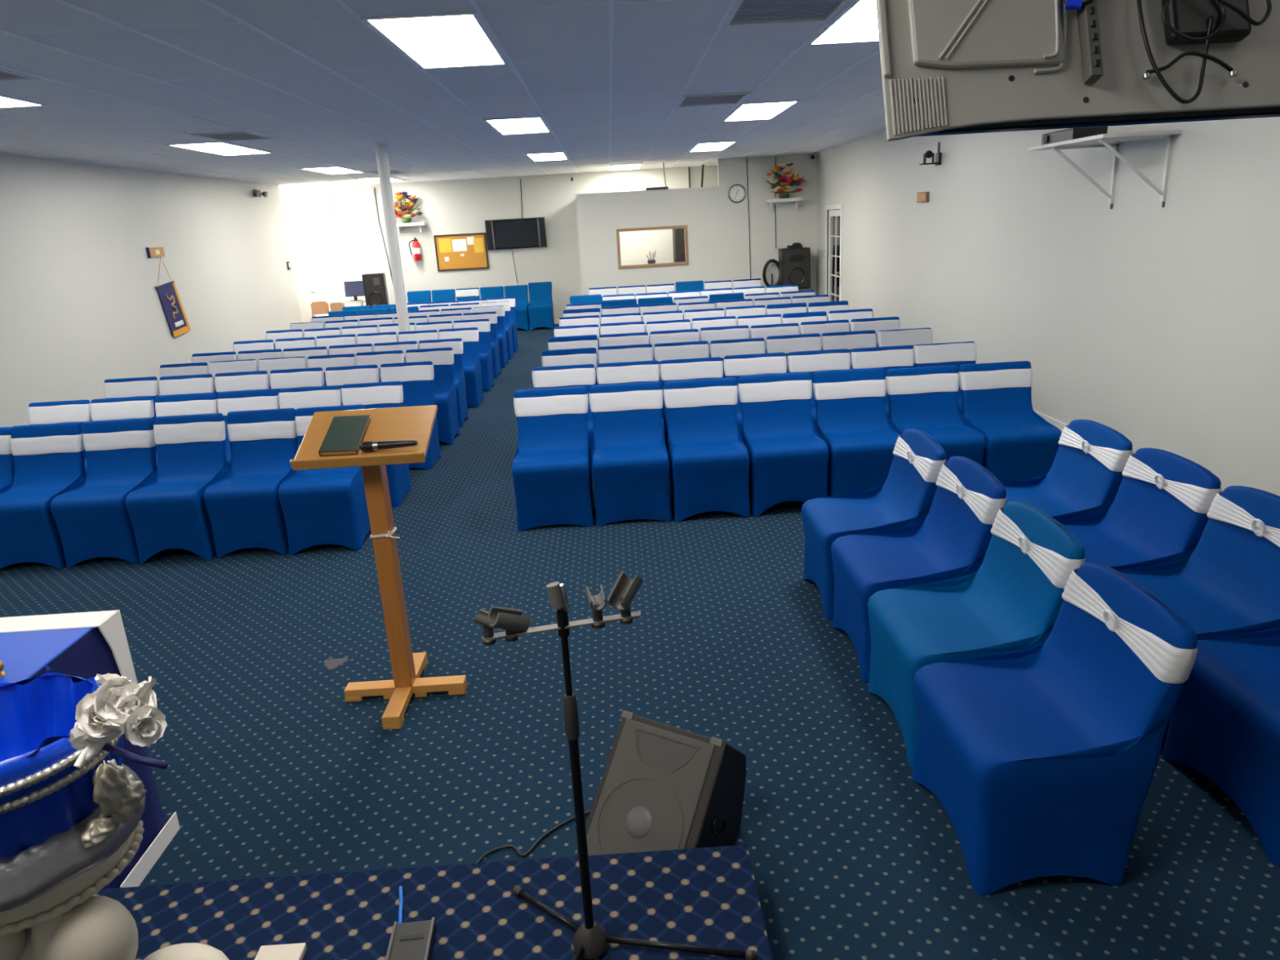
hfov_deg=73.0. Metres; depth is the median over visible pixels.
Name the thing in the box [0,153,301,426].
wall
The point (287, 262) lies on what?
wall switch
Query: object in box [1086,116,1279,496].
wall
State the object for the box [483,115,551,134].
recessed light
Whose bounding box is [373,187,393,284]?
wire
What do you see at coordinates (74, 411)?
banquet chair
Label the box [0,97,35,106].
diffuser
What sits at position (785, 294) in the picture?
banquet chair
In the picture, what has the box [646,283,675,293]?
banquet chair
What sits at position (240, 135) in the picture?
ceiling vent
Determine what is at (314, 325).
banquet chair
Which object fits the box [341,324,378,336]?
banquet chair
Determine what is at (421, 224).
shelf
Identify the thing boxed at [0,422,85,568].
banquet chair
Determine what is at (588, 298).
banquet chair
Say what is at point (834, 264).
door
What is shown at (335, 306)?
wooden chair
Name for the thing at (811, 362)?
banquet chair
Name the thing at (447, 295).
banquet chair
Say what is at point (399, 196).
flower arrangement
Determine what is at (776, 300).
banquet chair
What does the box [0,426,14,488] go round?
banquet chair
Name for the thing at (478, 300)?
banquet chair
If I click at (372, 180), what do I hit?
diffuser
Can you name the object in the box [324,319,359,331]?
banquet chair
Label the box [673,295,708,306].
banquet chair
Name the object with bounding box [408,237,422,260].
fire extinguisher
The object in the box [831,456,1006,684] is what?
banquet chair
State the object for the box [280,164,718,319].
wall
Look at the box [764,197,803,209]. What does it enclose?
shelf
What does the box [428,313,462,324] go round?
banquet chair
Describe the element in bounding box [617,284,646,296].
banquet chair
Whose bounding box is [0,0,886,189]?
ceiling
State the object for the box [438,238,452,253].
paper
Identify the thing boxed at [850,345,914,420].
banquet chair
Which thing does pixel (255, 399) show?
banquet chair
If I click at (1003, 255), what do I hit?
wall
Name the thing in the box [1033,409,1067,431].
baseboard
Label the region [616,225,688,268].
window
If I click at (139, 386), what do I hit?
banquet chair
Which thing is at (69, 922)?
pedestal
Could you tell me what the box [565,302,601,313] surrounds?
banquet chair
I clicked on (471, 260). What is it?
cork board
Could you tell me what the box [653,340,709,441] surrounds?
banquet chair
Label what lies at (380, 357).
banquet chair
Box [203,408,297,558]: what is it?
banquet chair
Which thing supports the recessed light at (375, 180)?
in the ceiling
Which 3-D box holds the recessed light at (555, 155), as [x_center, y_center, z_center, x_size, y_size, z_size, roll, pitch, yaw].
[-1.439,-5.059,13.516,0.588,0.022,1.463,-4,17,-1]
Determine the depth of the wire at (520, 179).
18.26 m
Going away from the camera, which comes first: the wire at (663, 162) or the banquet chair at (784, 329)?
the banquet chair at (784, 329)
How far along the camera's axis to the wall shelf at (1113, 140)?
6.09 m
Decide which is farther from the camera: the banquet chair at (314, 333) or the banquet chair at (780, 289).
the banquet chair at (780, 289)
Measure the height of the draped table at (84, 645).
0.889 m
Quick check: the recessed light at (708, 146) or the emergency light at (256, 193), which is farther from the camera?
the emergency light at (256, 193)
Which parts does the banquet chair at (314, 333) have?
sash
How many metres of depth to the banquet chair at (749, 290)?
14.57 m
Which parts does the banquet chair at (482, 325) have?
sash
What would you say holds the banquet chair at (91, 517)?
on the floor
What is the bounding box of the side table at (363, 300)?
[327,299,365,311]
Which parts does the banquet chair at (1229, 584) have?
sash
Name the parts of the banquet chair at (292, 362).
sash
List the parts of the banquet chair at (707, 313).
sash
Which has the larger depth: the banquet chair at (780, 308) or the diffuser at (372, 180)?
the diffuser at (372, 180)
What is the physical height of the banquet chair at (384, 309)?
0.899 m
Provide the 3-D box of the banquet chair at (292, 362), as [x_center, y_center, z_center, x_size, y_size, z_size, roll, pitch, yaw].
[-3.694,-0.762,8.854,0.502,0.897,0.625,-3,17,-1]
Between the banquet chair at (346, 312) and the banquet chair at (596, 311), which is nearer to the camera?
the banquet chair at (596, 311)
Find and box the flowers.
[68,672,168,768]
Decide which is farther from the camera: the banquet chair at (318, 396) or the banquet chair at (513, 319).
the banquet chair at (513, 319)
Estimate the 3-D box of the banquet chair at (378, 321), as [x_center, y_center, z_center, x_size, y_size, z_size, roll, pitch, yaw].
[-3.858,-1.871,12.590,0.502,0.904,0.622,-3,17,-1]
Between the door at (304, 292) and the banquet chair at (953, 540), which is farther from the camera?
the door at (304, 292)
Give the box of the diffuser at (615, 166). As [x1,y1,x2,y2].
[611,164,639,169]
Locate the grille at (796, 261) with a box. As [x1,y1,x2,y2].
[783,248,808,287]
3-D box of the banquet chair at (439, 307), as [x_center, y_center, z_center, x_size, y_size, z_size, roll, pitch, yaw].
[-3.413,-2.417,14.336,0.502,0.905,0.622,-4,17,-1]
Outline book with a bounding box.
[318,414,370,456]
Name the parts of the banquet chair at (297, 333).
sash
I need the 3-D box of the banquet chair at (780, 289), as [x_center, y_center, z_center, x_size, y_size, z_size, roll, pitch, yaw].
[2.430,-2.773,14.440,0.547,0.897,0.622,-4,17,-1]
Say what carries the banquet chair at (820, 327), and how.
on the floor
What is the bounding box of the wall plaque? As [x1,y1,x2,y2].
[145,247,164,257]
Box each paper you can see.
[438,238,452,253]
[451,239,466,251]
[466,236,474,244]
[473,237,484,253]
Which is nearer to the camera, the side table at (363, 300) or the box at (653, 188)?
the box at (653, 188)
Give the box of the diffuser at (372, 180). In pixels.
[360,177,399,182]
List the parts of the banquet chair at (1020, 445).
sash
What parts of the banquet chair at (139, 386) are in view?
sash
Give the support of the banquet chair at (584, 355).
on the floor
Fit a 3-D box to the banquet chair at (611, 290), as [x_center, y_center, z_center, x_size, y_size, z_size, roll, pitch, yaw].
[-0.675,-3.146,16.271,0.547,0.900,0.622,-4,17,-1]
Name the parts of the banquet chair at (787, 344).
sash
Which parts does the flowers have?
stem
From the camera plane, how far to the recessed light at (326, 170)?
13.81 m
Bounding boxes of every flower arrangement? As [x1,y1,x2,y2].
[392,191,422,223]
[765,161,805,198]
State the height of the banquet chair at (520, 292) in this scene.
0.900 m
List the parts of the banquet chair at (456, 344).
sash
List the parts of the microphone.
handle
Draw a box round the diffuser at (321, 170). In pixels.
[306,167,359,173]
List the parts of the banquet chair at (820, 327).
sash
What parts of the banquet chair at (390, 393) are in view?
sash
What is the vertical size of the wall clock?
0.340 m
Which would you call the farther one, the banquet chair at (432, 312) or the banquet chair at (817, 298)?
the banquet chair at (432, 312)
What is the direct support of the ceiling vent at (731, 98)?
in the ceiling
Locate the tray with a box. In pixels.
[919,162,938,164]
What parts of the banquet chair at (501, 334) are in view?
sash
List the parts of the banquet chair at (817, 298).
sash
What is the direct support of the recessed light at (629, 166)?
in the ceiling
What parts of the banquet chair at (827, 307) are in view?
sash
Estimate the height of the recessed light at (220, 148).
0.022 m
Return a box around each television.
[484,217,546,249]
[875,0,1279,141]
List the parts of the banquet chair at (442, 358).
sash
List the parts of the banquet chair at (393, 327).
sash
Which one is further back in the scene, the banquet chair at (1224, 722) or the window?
the window
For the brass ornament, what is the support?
on the draped table at (84, 645)
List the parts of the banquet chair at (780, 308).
sash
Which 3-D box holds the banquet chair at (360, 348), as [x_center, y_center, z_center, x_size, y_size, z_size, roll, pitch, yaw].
[-3.244,-1.021,9.637,0.502,0.897,0.622,-3,17,-1]
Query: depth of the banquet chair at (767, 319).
10.43 m
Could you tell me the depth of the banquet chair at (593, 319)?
11.44 m
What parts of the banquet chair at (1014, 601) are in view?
sash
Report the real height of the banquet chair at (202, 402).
0.899 m
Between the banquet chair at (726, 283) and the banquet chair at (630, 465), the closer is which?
the banquet chair at (630, 465)
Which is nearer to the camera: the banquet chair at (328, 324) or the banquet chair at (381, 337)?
the banquet chair at (381, 337)
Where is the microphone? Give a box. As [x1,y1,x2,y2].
[359,440,417,452]
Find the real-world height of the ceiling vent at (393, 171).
0.022 m
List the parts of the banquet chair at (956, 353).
sash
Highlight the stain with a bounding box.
[324,657,349,669]
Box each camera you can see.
[810,153,819,159]
[919,142,942,165]
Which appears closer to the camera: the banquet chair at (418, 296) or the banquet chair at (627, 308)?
the banquet chair at (627, 308)
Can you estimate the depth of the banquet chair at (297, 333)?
11.75 m
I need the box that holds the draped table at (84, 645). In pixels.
[0,609,179,888]
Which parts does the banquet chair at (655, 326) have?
sash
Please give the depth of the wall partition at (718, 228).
16.59 m
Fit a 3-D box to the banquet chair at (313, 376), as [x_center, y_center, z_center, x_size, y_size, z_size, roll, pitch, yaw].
[-3.201,-0.533,7.985,0.502,0.902,0.622,-3,17,-1]
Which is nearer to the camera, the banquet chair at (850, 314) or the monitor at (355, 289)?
the banquet chair at (850, 314)
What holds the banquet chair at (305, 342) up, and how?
on the floor
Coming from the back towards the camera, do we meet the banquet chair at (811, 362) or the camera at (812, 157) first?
the camera at (812, 157)
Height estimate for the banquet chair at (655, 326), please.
0.895 m
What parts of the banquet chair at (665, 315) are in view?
sash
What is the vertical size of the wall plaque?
0.140 m
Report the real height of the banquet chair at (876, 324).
0.905 m
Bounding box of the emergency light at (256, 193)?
[253,189,267,197]
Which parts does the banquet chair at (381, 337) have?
sash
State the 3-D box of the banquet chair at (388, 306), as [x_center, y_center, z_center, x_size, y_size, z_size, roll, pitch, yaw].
[-4.456,-2.578,15.086,0.493,0.895,0.619,-4,17,-1]
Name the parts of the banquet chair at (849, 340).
sash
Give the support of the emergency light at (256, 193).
attached to the wall at (82, 308)
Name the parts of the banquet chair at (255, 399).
sash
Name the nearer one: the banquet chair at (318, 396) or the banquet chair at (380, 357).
the banquet chair at (318, 396)
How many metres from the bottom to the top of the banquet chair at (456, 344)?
0.898 m
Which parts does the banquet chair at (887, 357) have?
sash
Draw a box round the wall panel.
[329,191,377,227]
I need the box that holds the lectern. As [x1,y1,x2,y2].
[289,404,466,729]
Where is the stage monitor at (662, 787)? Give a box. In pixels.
[575,710,746,856]
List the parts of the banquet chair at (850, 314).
sash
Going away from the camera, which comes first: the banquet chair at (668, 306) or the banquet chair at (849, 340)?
the banquet chair at (849, 340)
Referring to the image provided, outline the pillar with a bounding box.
[374,143,410,332]
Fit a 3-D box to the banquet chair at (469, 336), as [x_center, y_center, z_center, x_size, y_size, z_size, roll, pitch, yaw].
[-2.235,-1.380,10.644,0.502,0.901,0.622,-4,17,-1]
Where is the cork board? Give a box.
[433,232,488,271]
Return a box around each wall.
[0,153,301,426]
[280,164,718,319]
[817,125,1115,424]
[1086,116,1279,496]
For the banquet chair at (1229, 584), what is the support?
on the floor
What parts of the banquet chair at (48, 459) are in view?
sash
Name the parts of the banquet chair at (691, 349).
sash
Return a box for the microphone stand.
[473,570,755,959]
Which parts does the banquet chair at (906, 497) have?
sash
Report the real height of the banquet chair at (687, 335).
0.898 m
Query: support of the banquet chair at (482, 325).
on the floor
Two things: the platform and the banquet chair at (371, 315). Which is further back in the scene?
the banquet chair at (371, 315)
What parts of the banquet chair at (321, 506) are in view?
sash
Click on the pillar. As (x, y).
(381, 153)
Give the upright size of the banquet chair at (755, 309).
0.902 m
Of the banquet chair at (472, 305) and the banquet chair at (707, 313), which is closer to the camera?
the banquet chair at (707, 313)
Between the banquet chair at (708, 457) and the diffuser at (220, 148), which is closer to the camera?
the banquet chair at (708, 457)
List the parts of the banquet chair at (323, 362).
sash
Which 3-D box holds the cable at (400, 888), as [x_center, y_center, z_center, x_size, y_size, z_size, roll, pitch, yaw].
[-0.686,1.219,2.470,0.015,0.032,0.177,-7,17,-12]
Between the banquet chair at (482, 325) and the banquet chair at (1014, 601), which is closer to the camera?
the banquet chair at (1014, 601)
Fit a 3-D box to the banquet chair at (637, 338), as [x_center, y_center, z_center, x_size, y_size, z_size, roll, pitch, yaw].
[-0.145,-1.090,9.290,0.547,0.895,0.622,-3,17,-1]
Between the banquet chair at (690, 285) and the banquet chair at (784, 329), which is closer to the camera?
the banquet chair at (784, 329)
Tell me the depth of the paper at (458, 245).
18.49 m
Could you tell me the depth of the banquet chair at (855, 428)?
6.43 m
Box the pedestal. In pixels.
[0,820,229,959]
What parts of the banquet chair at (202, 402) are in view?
sash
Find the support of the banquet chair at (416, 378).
on the floor
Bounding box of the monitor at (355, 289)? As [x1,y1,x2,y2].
[343,280,364,301]
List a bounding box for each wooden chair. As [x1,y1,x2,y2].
[309,301,329,322]
[329,302,345,311]
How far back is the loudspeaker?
17.48 m
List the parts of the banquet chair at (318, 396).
sash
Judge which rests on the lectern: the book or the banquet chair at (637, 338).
the book
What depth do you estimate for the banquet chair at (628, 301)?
13.29 m
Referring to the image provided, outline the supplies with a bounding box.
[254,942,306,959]
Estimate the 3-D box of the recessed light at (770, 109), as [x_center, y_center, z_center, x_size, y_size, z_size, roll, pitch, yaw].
[1.252,-3.915,9.175,0.588,0.022,1.508,-4,17,-1]
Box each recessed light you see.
[0,94,48,108]
[164,141,274,155]
[299,166,364,174]
[356,177,405,182]
[360,10,509,69]
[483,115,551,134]
[524,151,568,161]
[609,164,642,170]
[688,141,737,151]
[721,99,800,121]
[805,0,879,45]
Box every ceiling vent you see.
[0,68,39,81]
[191,130,274,142]
[366,169,408,174]
[675,91,751,107]
[722,0,851,26]
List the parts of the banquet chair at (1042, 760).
sash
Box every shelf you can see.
[396,222,426,233]
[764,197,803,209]
[1026,129,1181,208]
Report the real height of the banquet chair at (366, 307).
0.899 m
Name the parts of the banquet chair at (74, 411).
sash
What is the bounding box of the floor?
[0,324,1279,959]
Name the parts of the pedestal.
dish, rope trim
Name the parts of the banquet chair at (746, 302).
sash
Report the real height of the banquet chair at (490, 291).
0.900 m
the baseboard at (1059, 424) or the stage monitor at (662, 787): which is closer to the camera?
the stage monitor at (662, 787)
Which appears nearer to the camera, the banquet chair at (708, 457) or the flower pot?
the flower pot
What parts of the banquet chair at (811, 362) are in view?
sash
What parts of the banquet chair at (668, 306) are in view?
sash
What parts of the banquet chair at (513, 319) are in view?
sash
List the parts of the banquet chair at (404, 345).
sash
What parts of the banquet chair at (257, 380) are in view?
sash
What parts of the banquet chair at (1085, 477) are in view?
sash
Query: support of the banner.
hanging from the wall at (82, 308)
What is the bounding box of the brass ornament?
[0,660,5,676]
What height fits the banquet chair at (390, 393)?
0.902 m
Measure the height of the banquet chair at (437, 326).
0.895 m
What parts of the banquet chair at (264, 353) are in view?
sash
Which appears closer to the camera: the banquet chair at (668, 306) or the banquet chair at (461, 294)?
the banquet chair at (668, 306)
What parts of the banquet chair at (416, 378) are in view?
sash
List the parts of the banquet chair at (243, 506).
sash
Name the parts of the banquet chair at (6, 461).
sash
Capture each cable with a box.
[397,885,403,924]
[475,810,591,862]
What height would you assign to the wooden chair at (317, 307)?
0.830 m
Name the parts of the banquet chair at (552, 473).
sash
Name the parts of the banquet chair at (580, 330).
sash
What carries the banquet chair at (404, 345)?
on the floor
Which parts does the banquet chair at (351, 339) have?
sash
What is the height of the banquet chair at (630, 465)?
0.900 m
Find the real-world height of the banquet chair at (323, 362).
0.896 m
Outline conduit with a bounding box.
[688,167,690,187]
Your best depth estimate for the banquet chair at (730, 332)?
9.45 m
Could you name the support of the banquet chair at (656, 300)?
on the floor
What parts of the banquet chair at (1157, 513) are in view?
sash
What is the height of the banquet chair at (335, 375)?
0.898 m
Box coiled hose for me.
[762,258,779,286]
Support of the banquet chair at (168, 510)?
on the floor
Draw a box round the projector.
[1040,126,1107,145]
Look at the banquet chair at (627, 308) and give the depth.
12.46 m
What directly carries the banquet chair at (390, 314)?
on the floor
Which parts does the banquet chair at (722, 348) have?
sash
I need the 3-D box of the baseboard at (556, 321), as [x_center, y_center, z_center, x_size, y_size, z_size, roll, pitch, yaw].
[-4.041,-3.351,18.997,5.710,0.100,0.014,-4,17,-1]
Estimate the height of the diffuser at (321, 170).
0.008 m
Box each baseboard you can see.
[554,319,559,324]
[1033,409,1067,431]
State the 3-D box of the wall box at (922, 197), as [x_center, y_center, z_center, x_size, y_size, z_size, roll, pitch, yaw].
[3.576,-3.575,10.924,0.043,0.120,0.340,-4,17,-1]
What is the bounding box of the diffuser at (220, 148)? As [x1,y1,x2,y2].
[174,142,266,155]
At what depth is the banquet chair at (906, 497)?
4.60 m
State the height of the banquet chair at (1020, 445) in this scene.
0.886 m
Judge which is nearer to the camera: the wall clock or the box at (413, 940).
the box at (413, 940)
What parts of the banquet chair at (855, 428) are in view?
sash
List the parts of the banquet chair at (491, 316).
sash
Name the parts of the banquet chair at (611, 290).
sash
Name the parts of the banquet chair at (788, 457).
sash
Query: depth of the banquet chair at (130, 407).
7.05 m
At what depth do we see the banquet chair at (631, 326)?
10.39 m
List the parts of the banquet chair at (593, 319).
sash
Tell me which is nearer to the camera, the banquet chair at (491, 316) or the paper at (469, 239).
the banquet chair at (491, 316)
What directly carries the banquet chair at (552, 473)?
on the floor
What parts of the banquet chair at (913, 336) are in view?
sash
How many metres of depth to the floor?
3.73 m
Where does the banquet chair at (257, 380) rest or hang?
on the floor
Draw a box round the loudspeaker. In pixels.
[361,272,389,308]
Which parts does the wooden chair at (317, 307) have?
backrest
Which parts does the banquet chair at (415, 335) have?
sash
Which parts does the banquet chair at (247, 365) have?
sash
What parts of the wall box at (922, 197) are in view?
plate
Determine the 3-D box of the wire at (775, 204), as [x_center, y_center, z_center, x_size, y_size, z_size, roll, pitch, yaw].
[2.610,-4.881,16.638,0.026,0.820,0.016,-4,17,-1]
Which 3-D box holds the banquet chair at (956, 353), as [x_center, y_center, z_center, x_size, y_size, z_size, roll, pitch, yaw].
[2.682,-0.678,7.367,0.547,0.900,0.625,-4,17,-1]
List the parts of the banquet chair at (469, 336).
sash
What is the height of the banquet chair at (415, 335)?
0.899 m
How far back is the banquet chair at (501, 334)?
13.70 m
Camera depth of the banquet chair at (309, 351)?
9.75 m
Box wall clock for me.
[728,184,746,203]
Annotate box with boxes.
[385,916,435,959]
[645,186,668,190]
[916,191,929,202]
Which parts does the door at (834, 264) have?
rail, pane, pane, pane, pane, pane, rail, pane, pane, pane, pane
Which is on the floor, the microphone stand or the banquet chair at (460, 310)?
the banquet chair at (460, 310)
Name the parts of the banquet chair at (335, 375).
sash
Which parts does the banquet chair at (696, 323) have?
sash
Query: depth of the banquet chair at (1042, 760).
2.66 m
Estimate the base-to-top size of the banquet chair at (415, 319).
0.899 m
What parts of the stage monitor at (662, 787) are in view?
handle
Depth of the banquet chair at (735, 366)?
7.45 m
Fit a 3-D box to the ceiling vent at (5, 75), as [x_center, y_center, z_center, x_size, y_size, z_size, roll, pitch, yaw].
[-3.997,-2.387,5.036,0.546,0.022,0.696,-4,17,-1]
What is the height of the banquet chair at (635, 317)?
0.896 m
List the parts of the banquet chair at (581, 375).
sash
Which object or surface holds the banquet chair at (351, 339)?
on the floor
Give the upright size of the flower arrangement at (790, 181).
0.652 m
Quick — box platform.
[96,844,772,959]
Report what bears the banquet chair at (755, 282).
on the floor
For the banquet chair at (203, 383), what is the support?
on the floor
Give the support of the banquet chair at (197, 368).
on the floor
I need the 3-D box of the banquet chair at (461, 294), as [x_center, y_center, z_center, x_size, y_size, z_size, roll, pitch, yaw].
[-3.640,-3.571,18.252,0.514,0.900,0.622,-4,17,-1]
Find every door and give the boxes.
[288,241,315,322]
[824,204,843,301]
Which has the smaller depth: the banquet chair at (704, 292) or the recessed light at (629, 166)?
the banquet chair at (704, 292)
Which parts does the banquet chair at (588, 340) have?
sash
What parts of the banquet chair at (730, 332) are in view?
sash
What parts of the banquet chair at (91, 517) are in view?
sash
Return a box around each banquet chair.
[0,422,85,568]
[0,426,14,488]
[27,400,92,453]
[50,417,157,568]
[84,395,155,474]
[103,376,159,417]
[124,413,227,564]
[155,392,217,466]
[159,362,208,377]
[159,373,214,395]
[191,351,237,364]
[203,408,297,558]
[208,359,257,398]
[214,370,269,413]
[217,388,279,467]
[232,339,274,356]
[237,348,283,370]
[257,356,306,388]
[265,328,303,349]
[269,367,324,392]
[275,337,315,351]
[278,385,341,449]
[278,404,370,555]
[282,346,328,368]
[289,321,324,334]
[303,327,341,346]
[306,353,355,386]
[311,315,343,328]
[315,333,356,355]
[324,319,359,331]
[324,364,379,405]
[328,310,358,319]
[328,343,373,356]
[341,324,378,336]
[341,381,412,507]
[342,305,370,313]
[344,312,376,322]
[355,350,404,382]
[356,331,397,351]
[359,307,388,314]
[359,317,393,328]
[371,304,395,311]
[373,341,417,362]
[376,311,397,319]
[378,322,415,342]
[379,360,440,469]
[389,306,418,312]
[393,315,428,324]
[397,329,438,349]
[404,346,460,444]
[406,302,428,310]
[407,290,431,305]
[408,309,439,321]
[415,320,453,333]
[418,337,468,426]
[419,304,449,314]
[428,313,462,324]
[429,300,457,306]
[431,288,455,302]
[438,327,484,407]
[440,307,472,315]
[449,302,479,312]
[453,318,494,391]
[455,287,479,303]
[457,298,486,304]
[462,311,501,378]
[472,306,508,367]
[480,286,503,300]
[480,301,514,359]
[486,297,518,352]
[504,284,529,330]
[511,386,594,530]
[527,281,555,330]
[532,364,595,481]
[541,347,597,385]
[547,334,598,385]
[554,324,599,364]
[559,315,599,336]
[563,307,600,324]
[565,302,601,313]
[569,294,601,315]
[588,286,617,307]
[588,382,671,525]
[595,360,664,437]
[597,343,653,363]
[599,332,648,346]
[600,312,641,324]
[600,321,645,334]
[601,305,639,315]
[602,293,635,300]
[602,298,636,306]
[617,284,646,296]
[635,292,667,305]
[637,296,672,312]
[639,302,677,321]
[642,310,683,332]
[645,319,691,343]
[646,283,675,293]
[649,328,699,359]
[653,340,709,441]
[659,356,723,478]
[663,377,750,521]
[667,289,700,302]
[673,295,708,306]
[675,280,703,296]
[677,301,715,319]
[684,307,724,328]
[691,315,737,341]
[699,324,749,357]
[700,288,733,301]
[703,280,732,288]
[709,292,743,306]
[710,337,765,377]
[715,298,753,316]
[723,352,786,437]
[724,305,766,320]
[733,278,761,288]
[733,285,765,299]
[737,314,782,337]
[737,372,829,516]
[744,292,779,305]
[750,323,799,353]
[754,297,791,311]
[765,284,798,297]
[765,333,821,373]
[766,302,807,324]
[780,289,815,299]
[782,311,827,334]
[786,348,850,428]
[791,294,829,311]
[800,319,849,350]
[801,428,946,620]
[808,300,848,320]
[813,367,900,496]
[821,329,876,368]
[828,308,873,331]
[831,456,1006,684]
[850,316,900,346]
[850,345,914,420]
[867,501,1085,768]
[876,327,932,367]
[885,364,985,465]
[912,562,1197,895]
[913,341,976,416]
[959,360,1062,484]
[1002,419,1133,520]
[1057,448,1221,570]
[1117,485,1279,749]
[1162,626,1279,866]
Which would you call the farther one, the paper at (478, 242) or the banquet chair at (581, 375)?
the paper at (478, 242)
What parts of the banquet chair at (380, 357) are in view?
sash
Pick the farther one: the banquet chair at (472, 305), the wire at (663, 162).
the wire at (663, 162)
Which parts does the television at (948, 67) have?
mount arm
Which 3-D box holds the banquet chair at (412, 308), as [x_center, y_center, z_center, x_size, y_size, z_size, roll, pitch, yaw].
[-3.921,-2.383,14.323,0.493,0.900,0.619,-4,17,-1]
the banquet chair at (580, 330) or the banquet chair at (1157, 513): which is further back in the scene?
the banquet chair at (580, 330)
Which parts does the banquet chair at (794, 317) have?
sash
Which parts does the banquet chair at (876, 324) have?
sash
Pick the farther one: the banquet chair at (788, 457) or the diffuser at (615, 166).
the diffuser at (615, 166)
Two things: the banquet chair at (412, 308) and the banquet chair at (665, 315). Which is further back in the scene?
the banquet chair at (412, 308)
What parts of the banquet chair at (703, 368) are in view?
sash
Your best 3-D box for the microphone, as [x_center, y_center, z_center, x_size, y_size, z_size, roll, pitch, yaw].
[-1.032,-0.143,3.549,0.232,0.044,0.044,-4,17,-3]
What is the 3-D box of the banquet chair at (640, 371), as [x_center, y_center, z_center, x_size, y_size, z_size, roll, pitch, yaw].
[-0.074,-0.503,7.300,0.547,0.901,0.622,-3,17,-1]
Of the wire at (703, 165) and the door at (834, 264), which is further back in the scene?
the wire at (703, 165)
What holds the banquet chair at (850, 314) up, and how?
on the floor
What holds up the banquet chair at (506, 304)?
on the floor
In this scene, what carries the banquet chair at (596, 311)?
on the floor
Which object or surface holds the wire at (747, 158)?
attached to the wall partition at (718, 228)
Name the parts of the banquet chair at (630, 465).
sash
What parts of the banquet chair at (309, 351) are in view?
sash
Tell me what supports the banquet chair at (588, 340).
on the floor
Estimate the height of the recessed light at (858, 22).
0.022 m
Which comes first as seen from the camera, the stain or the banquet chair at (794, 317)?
the stain
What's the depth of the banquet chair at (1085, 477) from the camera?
4.65 m
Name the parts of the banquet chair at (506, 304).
sash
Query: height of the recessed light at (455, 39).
0.022 m
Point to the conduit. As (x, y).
(689, 176)
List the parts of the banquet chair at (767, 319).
sash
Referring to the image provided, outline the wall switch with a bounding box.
[286,261,290,270]
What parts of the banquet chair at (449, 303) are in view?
sash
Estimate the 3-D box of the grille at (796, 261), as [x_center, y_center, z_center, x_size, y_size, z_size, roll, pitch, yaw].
[2.973,-4.012,16.425,0.480,0.700,0.008,-4,17,-1]
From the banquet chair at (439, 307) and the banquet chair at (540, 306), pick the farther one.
the banquet chair at (540, 306)
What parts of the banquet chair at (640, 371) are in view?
sash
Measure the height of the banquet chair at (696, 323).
0.904 m
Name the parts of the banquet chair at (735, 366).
sash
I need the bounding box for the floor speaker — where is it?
[778,242,810,288]
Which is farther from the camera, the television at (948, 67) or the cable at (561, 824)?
the cable at (561, 824)
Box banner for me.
[155,256,191,337]
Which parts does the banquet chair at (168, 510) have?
sash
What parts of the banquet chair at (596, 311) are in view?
sash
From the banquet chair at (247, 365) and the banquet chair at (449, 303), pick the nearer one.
the banquet chair at (247, 365)
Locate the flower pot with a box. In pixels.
[0,672,146,911]
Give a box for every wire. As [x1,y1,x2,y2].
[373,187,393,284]
[520,178,522,215]
[662,162,666,186]
[700,164,704,186]
[746,158,751,279]
[774,204,776,248]
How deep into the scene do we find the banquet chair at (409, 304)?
15.23 m
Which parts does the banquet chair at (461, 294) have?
sash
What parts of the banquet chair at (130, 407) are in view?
sash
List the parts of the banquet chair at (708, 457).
sash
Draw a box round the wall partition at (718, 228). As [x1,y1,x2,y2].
[575,153,817,295]
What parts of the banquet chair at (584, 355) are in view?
sash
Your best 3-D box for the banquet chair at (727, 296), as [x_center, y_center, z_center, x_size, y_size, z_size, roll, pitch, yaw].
[1.369,-2.357,13.201,0.537,0.922,0.619,-4,17,-1]
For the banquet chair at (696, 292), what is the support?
on the floor
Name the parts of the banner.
rod, light panel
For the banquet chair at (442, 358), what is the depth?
9.01 m
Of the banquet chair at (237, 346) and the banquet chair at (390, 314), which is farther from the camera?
the banquet chair at (390, 314)
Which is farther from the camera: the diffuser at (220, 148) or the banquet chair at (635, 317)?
the banquet chair at (635, 317)
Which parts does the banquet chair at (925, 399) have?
sash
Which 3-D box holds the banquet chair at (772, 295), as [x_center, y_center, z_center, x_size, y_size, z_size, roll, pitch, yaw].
[1.921,-2.378,13.216,0.547,0.895,0.622,-4,17,-1]
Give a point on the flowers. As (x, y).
(119, 706)
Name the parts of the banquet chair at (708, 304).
sash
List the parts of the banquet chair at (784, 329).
sash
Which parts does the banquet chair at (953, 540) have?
sash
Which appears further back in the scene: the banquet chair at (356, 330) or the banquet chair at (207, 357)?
the banquet chair at (356, 330)
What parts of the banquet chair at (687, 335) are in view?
sash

